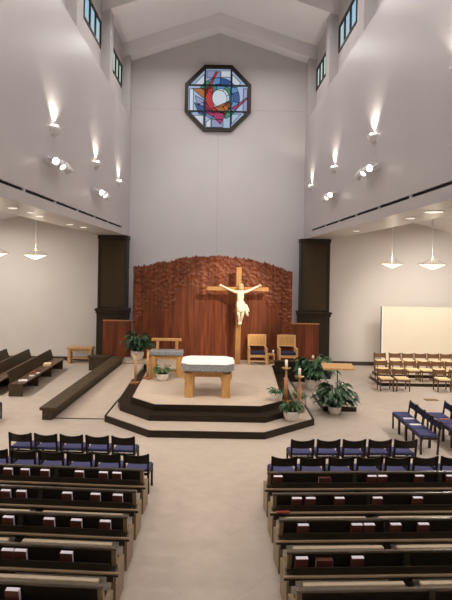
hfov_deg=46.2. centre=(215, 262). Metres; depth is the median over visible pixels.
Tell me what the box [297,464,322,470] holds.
seat cushion
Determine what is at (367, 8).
trim
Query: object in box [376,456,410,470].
chair
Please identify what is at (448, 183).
trim
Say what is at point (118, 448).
seat cushion
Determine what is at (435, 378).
seat cushion
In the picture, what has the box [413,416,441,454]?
chair
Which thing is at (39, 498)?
wooden pew
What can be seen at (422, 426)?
seat cushion
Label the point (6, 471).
hymnal
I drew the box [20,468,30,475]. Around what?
hymnal
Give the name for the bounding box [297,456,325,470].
chair
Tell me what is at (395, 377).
seat cushion
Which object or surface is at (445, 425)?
seat cushion
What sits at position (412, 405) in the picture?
chair
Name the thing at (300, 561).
hymnal
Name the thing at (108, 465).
seat cushion
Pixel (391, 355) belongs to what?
chair
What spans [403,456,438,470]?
chair
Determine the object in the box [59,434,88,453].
chair
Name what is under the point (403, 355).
chair
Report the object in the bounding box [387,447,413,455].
seat cushion
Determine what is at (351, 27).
window
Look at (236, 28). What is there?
ceiling beam
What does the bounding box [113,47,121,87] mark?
window
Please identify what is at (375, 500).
hymnal
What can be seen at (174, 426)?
step
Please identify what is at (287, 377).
trim
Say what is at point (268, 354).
side table
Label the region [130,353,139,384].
wooden stand
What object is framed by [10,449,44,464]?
chair
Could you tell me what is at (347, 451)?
seat cushion
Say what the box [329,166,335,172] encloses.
uplight
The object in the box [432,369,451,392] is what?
chair
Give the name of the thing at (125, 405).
step
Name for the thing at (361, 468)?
seat cushion
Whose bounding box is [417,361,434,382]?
chair
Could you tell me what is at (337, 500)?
hymnal
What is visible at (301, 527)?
hymnal
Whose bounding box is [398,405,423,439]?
chair
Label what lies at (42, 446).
seat cushion
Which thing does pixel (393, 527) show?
hymnal
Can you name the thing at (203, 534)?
floor
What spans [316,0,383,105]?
wall
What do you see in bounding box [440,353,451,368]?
chair
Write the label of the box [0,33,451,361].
wall
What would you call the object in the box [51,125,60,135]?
uplight
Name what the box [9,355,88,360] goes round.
baseboard
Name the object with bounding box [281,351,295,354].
cushion
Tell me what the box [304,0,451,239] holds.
wall
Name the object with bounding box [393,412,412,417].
seat cushion
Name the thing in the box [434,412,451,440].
chair
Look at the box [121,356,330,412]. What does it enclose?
platform
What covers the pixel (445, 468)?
seat cushion
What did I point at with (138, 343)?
potted plant
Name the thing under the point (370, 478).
hymnal
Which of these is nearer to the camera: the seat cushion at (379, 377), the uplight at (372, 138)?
the uplight at (372, 138)
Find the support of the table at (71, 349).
on the floor at (203, 534)
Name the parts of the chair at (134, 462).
leg, backrest, leg, leg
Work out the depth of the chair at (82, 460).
10.28 m
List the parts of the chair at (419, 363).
backrest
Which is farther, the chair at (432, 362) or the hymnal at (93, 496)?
the chair at (432, 362)
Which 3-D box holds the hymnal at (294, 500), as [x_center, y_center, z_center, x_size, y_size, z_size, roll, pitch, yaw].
[1.286,3.853,8.473,0.162,0.222,0.099,1,0,-3]
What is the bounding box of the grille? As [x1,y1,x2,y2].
[303,244,327,310]
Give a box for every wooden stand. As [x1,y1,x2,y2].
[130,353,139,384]
[143,350,152,379]
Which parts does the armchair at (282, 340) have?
leg, rail, leg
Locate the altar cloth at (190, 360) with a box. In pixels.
[181,356,233,364]
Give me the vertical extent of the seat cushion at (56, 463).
0.065 m
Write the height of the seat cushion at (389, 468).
0.065 m
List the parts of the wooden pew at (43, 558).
backrest, rail, rack rail, frame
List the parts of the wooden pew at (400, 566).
frame, rack rail, rail, backrest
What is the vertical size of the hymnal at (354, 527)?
0.222 m
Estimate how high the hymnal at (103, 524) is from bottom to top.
0.222 m
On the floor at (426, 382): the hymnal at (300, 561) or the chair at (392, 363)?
the chair at (392, 363)
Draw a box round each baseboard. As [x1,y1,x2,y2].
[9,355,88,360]
[332,361,373,365]
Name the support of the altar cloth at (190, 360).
on the altar table at (190, 372)
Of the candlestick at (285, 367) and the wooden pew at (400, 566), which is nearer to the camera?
the wooden pew at (400, 566)
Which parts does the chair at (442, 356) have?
backrest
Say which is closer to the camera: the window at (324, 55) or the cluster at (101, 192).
the cluster at (101, 192)
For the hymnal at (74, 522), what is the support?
in the wooden pew at (28, 526)
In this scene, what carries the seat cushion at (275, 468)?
on the chair at (277, 464)
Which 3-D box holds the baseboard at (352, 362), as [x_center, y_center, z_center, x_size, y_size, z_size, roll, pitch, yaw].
[8.722,4.568,23.885,7.200,0.170,0.030,1,0,0]
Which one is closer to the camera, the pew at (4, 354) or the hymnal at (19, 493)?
the hymnal at (19, 493)
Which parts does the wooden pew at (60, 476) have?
seat, backrest, rail, rack rail, frame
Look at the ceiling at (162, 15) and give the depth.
21.98 m
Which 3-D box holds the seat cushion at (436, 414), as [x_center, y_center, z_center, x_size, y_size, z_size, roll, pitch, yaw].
[6.053,4.164,14.450,0.410,0.065,0.474,1,0,0]
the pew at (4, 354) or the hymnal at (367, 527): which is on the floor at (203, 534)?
the pew at (4, 354)
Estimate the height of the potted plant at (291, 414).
0.554 m
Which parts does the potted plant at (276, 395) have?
pot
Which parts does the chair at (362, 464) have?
leg, backrest, leg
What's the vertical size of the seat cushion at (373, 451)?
0.065 m
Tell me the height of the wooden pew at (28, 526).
0.822 m
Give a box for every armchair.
[247,334,267,364]
[277,335,297,359]
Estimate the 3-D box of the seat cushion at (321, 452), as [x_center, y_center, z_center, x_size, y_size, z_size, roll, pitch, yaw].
[2.374,4.100,11.553,0.474,0.065,0.410,1,0,-3]
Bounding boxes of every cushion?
[0,456,15,463]
[11,440,38,448]
[14,457,42,464]
[37,441,63,449]
[42,458,69,465]
[62,442,85,450]
[69,459,94,466]
[88,443,110,451]
[98,460,122,467]
[114,444,137,452]
[126,462,151,471]
[250,350,265,354]
[268,464,293,470]
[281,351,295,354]
[287,447,311,455]
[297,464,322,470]
[314,447,336,455]
[325,464,350,470]
[337,447,362,455]
[350,464,378,470]
[362,447,388,455]
[378,376,392,379]
[378,463,406,470]
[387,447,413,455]
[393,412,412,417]
[394,376,409,379]
[399,417,419,423]
[404,463,433,470]
[406,368,419,371]
[406,423,427,429]
[413,429,436,436]
[419,368,431,371]
[428,412,448,417]
[431,463,451,470]
[434,377,450,380]
[436,418,451,423]
[443,423,451,429]
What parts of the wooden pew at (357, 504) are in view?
frame, rack rail, rail, backrest, seat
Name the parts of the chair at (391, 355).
backrest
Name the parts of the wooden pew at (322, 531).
frame, rack rail, rail, backrest, seat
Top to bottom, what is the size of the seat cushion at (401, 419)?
0.065 m
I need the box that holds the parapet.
[39,356,123,419]
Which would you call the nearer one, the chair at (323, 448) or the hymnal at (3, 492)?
the hymnal at (3, 492)
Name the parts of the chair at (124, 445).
leg, backrest, leg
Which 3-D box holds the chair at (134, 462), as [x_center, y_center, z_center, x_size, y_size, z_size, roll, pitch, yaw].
[-1.533,4.074,10.453,0.504,0.800,0.528,1,0,3]
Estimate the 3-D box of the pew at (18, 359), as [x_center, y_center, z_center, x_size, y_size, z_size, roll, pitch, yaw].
[-7.495,3.970,19.700,0.610,0.800,4.600,1,0,0]
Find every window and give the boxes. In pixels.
[83,0,101,48]
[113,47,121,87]
[185,64,250,131]
[316,52,325,91]
[338,0,357,52]
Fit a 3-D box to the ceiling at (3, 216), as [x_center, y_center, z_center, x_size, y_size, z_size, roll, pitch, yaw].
[-8.838,-2.215,9.950,7.450,2.120,27.900,1,0,0]
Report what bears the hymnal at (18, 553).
in the wooden pew at (43, 558)
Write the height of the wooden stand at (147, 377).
0.990 m
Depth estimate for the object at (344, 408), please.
16.30 m
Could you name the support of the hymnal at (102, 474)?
in the wooden pew at (60, 476)
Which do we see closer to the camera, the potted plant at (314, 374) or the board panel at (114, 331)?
the potted plant at (314, 374)
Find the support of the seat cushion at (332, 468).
on the chair at (334, 464)
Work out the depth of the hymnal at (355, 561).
6.75 m
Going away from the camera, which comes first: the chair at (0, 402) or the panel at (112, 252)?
the chair at (0, 402)
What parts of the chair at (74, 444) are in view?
leg, backrest, rail, leg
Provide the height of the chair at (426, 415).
0.800 m
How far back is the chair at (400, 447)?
11.37 m
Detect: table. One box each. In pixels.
[67,346,94,363]
[181,363,233,397]
[267,353,274,363]
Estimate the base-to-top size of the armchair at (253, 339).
1.130 m
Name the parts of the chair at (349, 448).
leg, backrest, leg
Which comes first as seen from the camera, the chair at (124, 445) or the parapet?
the chair at (124, 445)
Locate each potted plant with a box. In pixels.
[118,331,154,359]
[153,364,175,380]
[267,387,284,400]
[279,400,305,421]
[290,390,310,405]
[292,354,341,389]
[310,379,359,414]
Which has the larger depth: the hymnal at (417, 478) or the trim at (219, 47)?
the trim at (219, 47)
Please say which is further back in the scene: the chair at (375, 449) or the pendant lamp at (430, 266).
the pendant lamp at (430, 266)
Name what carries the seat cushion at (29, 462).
on the chair at (28, 457)
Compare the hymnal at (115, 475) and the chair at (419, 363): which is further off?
the chair at (419, 363)
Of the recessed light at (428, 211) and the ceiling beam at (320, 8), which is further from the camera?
the ceiling beam at (320, 8)
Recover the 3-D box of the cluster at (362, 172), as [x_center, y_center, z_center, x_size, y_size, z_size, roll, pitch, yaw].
[3.778,-2.298,13.294,0.386,0.293,1.252,1,0,0]
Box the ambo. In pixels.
[149,338,183,377]
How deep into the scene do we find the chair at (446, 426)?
13.55 m
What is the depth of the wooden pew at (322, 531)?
7.63 m
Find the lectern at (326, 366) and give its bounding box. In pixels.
[321,363,354,386]
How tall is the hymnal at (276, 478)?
0.222 m
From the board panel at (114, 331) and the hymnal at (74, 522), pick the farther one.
the board panel at (114, 331)
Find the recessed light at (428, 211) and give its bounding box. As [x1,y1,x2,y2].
[422,210,445,212]
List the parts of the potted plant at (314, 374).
pot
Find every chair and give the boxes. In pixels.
[0,402,1,418]
[0,449,17,463]
[8,432,39,455]
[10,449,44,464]
[34,433,64,457]
[38,450,71,465]
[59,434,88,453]
[66,451,98,466]
[85,435,110,458]
[95,452,122,467]
[111,435,138,455]
[123,453,152,493]
[267,456,297,495]
[286,439,314,458]
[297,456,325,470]
[311,439,340,458]
[322,456,354,470]
[336,439,366,459]
[349,456,382,470]
[361,439,391,462]
[374,352,389,370]
[374,360,390,381]
[376,368,393,391]
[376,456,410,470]
[385,439,417,458]
[389,353,400,367]
[390,360,406,381]
[392,368,409,391]
[392,400,417,428]
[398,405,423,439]
[401,353,417,373]
[403,360,420,382]
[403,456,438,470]
[405,410,432,447]
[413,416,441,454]
[414,353,430,367]
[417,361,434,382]
[427,353,441,368]
[427,400,451,434]
[430,456,451,470]
[431,361,448,382]
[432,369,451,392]
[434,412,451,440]
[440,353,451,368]
[442,423,451,447]
[445,361,451,370]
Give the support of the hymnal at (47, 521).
in the wooden pew at (28, 526)
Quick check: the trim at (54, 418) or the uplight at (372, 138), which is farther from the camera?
the trim at (54, 418)
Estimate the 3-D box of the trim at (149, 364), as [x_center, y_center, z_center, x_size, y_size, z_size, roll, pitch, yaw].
[-0.185,3.994,17.876,4.830,0.009,6.052,1,0,0]
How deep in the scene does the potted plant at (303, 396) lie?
16.15 m
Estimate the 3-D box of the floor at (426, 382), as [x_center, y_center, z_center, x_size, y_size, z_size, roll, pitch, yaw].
[8.441,4.588,21.675,4.560,0.120,3.650,1,0,0]
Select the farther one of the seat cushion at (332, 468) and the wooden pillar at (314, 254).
the wooden pillar at (314, 254)
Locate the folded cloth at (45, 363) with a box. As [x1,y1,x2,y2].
[43,362,51,365]
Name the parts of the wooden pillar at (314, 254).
crown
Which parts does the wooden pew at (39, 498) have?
seat, backrest, rail, rack rail, frame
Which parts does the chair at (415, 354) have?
backrest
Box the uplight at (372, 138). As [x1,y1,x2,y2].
[367,133,376,143]
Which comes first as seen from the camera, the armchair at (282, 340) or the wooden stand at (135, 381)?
the wooden stand at (135, 381)
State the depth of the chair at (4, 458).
10.37 m
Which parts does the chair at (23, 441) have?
leg, backrest, rail, leg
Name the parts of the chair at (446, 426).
leg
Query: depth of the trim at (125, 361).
20.77 m
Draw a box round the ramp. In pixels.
[55,364,143,417]
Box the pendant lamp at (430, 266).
[419,219,446,270]
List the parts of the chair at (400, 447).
leg, backrest, leg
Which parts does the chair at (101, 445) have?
leg, backrest, leg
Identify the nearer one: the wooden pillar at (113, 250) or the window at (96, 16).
the window at (96, 16)
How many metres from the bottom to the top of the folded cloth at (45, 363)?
0.070 m
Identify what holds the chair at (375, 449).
on the floor at (203, 534)
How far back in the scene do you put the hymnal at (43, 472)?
9.39 m
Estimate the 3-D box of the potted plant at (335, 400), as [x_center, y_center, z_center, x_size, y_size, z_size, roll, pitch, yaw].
[3.620,4.067,16.045,1.454,0.992,1.556,1,0,0]
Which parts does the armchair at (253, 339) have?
leg, rail, rail, leg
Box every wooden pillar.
[94,235,130,354]
[296,239,331,359]
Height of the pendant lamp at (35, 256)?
2.859 m
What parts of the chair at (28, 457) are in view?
leg, backrest, leg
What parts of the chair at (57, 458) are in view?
leg, backrest, leg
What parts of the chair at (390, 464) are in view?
leg, backrest, leg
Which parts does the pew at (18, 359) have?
seat, backrest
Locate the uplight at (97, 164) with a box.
[94,161,100,168]
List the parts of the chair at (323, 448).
leg, backrest, leg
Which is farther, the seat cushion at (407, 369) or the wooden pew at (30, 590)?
the seat cushion at (407, 369)
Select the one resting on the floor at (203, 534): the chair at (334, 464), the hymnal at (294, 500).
the chair at (334, 464)
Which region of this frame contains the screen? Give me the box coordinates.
[380,306,451,360]
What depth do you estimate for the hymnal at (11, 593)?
5.97 m
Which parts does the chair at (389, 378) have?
backrest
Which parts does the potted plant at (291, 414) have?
pot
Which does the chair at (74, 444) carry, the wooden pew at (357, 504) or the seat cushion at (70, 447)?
the seat cushion at (70, 447)
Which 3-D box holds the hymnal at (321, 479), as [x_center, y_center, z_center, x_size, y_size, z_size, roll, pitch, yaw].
[1.922,3.873,9.399,0.216,0.170,0.090,1,0,-3]
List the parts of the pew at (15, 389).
panel, backrest, seat, panel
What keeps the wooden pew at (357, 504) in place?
on the floor at (203, 534)
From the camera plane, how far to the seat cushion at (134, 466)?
10.42 m
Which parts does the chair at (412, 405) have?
leg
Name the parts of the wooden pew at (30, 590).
backrest, rail, frame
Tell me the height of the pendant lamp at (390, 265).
2.856 m
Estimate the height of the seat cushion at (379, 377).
0.065 m
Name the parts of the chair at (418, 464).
leg, backrest, leg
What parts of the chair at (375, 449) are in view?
leg, backrest, leg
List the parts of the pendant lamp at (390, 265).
stem, glass dish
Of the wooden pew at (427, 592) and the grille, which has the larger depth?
the grille
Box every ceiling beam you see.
[102,0,338,18]
[122,12,316,63]
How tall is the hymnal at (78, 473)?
0.222 m
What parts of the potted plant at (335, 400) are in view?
pot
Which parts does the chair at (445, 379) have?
backrest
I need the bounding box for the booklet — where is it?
[276,510,289,513]
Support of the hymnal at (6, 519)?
in the wooden pew at (28, 526)
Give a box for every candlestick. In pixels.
[282,359,290,402]
[295,368,303,412]
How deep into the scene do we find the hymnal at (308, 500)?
8.45 m
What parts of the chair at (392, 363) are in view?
backrest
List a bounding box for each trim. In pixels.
[0,180,119,226]
[54,418,103,418]
[65,0,131,117]
[104,377,313,432]
[123,359,146,363]
[131,364,283,406]
[132,47,305,249]
[306,0,375,120]
[313,181,451,230]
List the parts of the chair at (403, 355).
backrest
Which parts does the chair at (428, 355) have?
backrest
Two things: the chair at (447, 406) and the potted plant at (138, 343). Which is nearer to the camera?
the chair at (447, 406)
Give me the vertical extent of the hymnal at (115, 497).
0.222 m
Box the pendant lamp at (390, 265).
[380,227,402,267]
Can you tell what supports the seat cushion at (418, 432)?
on the chair at (423, 434)
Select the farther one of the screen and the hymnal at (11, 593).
the screen
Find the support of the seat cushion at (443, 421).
on the chair at (443, 421)
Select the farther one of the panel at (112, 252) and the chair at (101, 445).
the panel at (112, 252)
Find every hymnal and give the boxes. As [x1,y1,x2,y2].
[0,489,11,497]
[0,548,14,558]
[2,515,14,524]
[3,468,13,474]
[4,587,20,599]
[13,548,27,559]
[16,490,26,497]
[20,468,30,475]
[40,469,49,476]
[43,517,55,526]
[59,550,73,561]
[62,491,72,499]
[70,518,82,527]
[74,470,84,477]
[90,493,100,500]
[98,471,107,478]
[99,519,110,528]
[112,472,121,478]
[112,493,122,501]
[273,475,282,482]
[291,497,301,504]
[294,556,307,566]
[297,523,308,532]
[305,497,315,504]
[315,557,332,566]
[318,476,330,482]
[333,497,344,504]
[350,523,362,532]
[350,556,363,566]
[362,523,374,531]
[366,475,376,481]
[371,497,382,504]
[377,475,387,481]
[389,523,401,531]
[411,496,422,504]
[414,475,423,481]
[416,522,429,531]
[445,475,451,481]
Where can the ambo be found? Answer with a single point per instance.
(177, 354)
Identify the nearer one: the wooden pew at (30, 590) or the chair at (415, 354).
the wooden pew at (30, 590)
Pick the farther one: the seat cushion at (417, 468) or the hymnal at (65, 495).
the seat cushion at (417, 468)
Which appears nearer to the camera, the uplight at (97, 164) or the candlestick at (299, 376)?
the candlestick at (299, 376)
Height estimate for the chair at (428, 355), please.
0.740 m
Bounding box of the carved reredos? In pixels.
[132,255,292,359]
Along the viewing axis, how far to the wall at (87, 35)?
18.62 m
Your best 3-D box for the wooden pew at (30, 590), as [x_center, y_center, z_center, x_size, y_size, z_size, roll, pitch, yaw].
[-3.578,4.027,6.270,4.732,0.822,0.768,1,0,3]
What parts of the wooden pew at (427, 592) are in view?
frame, rail, backrest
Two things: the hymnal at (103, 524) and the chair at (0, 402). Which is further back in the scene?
the chair at (0, 402)
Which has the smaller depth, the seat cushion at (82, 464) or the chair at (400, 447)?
the seat cushion at (82, 464)
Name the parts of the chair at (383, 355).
backrest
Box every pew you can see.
[0,349,8,361]
[0,349,31,385]
[0,463,147,514]
[0,484,141,539]
[0,510,133,570]
[0,541,123,599]
[0,579,112,599]
[7,349,63,396]
[263,471,451,516]
[268,492,451,542]
[273,517,451,573]
[280,548,451,599]
[288,586,451,599]
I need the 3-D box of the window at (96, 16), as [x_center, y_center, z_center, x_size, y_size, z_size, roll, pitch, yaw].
[-4.112,-8.108,17.675,0.055,0.970,2.450,1,0,0]
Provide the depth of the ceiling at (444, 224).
22.60 m
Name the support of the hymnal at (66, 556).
in the wooden pew at (43, 558)
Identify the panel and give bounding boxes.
[100,240,124,306]
[102,320,131,356]
[291,323,319,359]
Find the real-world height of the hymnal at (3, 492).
0.222 m
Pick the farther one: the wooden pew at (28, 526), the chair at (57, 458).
the chair at (57, 458)
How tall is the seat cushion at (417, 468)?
0.065 m
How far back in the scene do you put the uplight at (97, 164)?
16.89 m
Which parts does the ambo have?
leg, book rail, leg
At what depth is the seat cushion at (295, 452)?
11.39 m
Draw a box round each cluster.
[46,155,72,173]
[95,188,110,199]
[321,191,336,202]
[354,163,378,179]
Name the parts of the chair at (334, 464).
leg, backrest, leg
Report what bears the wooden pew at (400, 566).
on the floor at (203, 534)
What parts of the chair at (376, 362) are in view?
backrest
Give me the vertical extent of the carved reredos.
4.348 m
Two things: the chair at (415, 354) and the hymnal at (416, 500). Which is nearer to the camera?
the hymnal at (416, 500)
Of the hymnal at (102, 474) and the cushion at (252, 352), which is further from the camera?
the cushion at (252, 352)
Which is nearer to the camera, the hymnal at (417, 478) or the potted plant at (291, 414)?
the hymnal at (417, 478)
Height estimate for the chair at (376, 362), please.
0.740 m
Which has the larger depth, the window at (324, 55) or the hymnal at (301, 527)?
the window at (324, 55)
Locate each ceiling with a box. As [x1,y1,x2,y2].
[0,211,17,220]
[114,0,326,45]
[415,215,451,232]
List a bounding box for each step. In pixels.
[104,377,313,438]
[118,369,294,422]
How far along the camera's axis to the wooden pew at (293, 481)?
9.41 m
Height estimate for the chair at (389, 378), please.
0.740 m
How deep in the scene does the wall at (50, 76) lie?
13.03 m
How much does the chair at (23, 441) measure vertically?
0.800 m
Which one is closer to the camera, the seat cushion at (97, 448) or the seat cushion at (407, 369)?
the seat cushion at (97, 448)
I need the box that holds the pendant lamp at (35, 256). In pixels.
[22,230,46,260]
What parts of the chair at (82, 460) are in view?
leg, backrest, leg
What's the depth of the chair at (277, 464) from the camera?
10.22 m
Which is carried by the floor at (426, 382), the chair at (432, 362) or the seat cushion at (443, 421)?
the chair at (432, 362)
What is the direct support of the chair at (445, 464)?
on the floor at (203, 534)
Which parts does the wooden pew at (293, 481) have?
frame, rack rail, rail, backrest, seat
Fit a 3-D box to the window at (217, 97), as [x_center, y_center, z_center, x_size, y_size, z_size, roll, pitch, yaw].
[0.089,-7.400,23.830,2.980,2.980,0.140,1,0,0]
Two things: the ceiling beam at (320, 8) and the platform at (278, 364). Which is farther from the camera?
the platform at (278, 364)
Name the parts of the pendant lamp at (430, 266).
glass dish, stem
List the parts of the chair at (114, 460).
leg, backrest, leg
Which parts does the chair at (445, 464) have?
leg, backrest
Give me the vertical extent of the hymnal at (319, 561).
0.170 m
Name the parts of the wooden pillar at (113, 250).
crown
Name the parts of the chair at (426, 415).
leg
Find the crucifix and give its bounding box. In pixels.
[207,267,267,363]
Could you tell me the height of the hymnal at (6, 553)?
0.222 m
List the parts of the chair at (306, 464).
leg, backrest, leg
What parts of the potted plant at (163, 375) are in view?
pot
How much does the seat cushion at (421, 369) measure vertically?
0.065 m
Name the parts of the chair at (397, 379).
backrest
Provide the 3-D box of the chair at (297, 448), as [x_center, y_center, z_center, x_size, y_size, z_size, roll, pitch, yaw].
[1.819,4.132,11.465,0.504,0.800,0.528,1,0,-3]
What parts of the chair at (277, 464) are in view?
leg, backrest, leg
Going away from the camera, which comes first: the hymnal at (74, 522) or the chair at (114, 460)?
the hymnal at (74, 522)
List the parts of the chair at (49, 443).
leg, backrest, rail, leg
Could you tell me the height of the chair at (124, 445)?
0.800 m
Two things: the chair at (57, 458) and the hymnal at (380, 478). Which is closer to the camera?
the hymnal at (380, 478)
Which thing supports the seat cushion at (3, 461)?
on the chair at (4, 458)
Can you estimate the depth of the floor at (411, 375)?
21.09 m
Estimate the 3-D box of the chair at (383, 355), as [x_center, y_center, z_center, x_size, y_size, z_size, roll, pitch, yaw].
[6.651,4.007,21.319,0.490,0.740,0.519,1,0,0]
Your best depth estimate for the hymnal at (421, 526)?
7.67 m
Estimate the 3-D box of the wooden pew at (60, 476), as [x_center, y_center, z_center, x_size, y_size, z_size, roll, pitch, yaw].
[-3.578,4.027,9.650,4.732,0.822,0.768,1,0,3]
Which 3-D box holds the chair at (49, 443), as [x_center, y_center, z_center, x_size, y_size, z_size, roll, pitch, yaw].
[-3.633,4.037,11.553,0.504,0.800,0.528,1,0,3]
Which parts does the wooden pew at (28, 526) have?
backrest, rail, rack rail, seat, frame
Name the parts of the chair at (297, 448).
leg, backrest, leg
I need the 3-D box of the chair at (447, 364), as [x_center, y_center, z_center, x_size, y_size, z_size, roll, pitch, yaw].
[9.089,4.169,20.269,0.490,0.740,0.519,1,0,0]
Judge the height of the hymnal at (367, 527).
0.222 m
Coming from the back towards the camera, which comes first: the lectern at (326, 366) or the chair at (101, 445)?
the lectern at (326, 366)
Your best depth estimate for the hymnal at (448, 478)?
9.46 m
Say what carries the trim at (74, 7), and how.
attached to the wall at (87, 35)
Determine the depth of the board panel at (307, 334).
22.15 m
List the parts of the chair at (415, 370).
backrest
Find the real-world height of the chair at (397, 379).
0.740 m
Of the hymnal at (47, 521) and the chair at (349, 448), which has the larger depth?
the chair at (349, 448)
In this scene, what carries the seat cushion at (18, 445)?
on the chair at (23, 441)
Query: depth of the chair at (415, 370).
20.41 m
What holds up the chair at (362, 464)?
on the floor at (203, 534)
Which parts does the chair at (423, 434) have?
leg, rail, leg, leg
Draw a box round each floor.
[0,360,451,599]
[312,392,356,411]
[370,373,449,386]
[372,364,451,378]
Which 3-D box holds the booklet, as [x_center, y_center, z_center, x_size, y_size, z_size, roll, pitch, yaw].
[1.052,3.919,8.343,0.220,0.020,0.056,1,0,-6]
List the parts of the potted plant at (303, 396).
pot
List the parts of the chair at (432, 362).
backrest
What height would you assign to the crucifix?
3.840 m
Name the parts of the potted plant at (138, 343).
pot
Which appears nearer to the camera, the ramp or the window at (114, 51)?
the ramp
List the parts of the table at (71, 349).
leg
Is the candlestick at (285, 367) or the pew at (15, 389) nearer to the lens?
the candlestick at (285, 367)
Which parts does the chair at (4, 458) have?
backrest, leg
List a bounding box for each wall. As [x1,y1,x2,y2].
[0,0,130,235]
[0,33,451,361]
[61,0,122,102]
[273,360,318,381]
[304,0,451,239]
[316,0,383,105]
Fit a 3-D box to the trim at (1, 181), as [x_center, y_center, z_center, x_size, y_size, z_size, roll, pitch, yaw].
[-3.950,-1.489,8.950,0.007,0.068,25.900,1,0,0]
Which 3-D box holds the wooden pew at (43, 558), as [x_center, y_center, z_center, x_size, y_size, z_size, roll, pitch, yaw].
[-3.578,4.027,7.070,4.732,0.822,0.768,1,0,3]

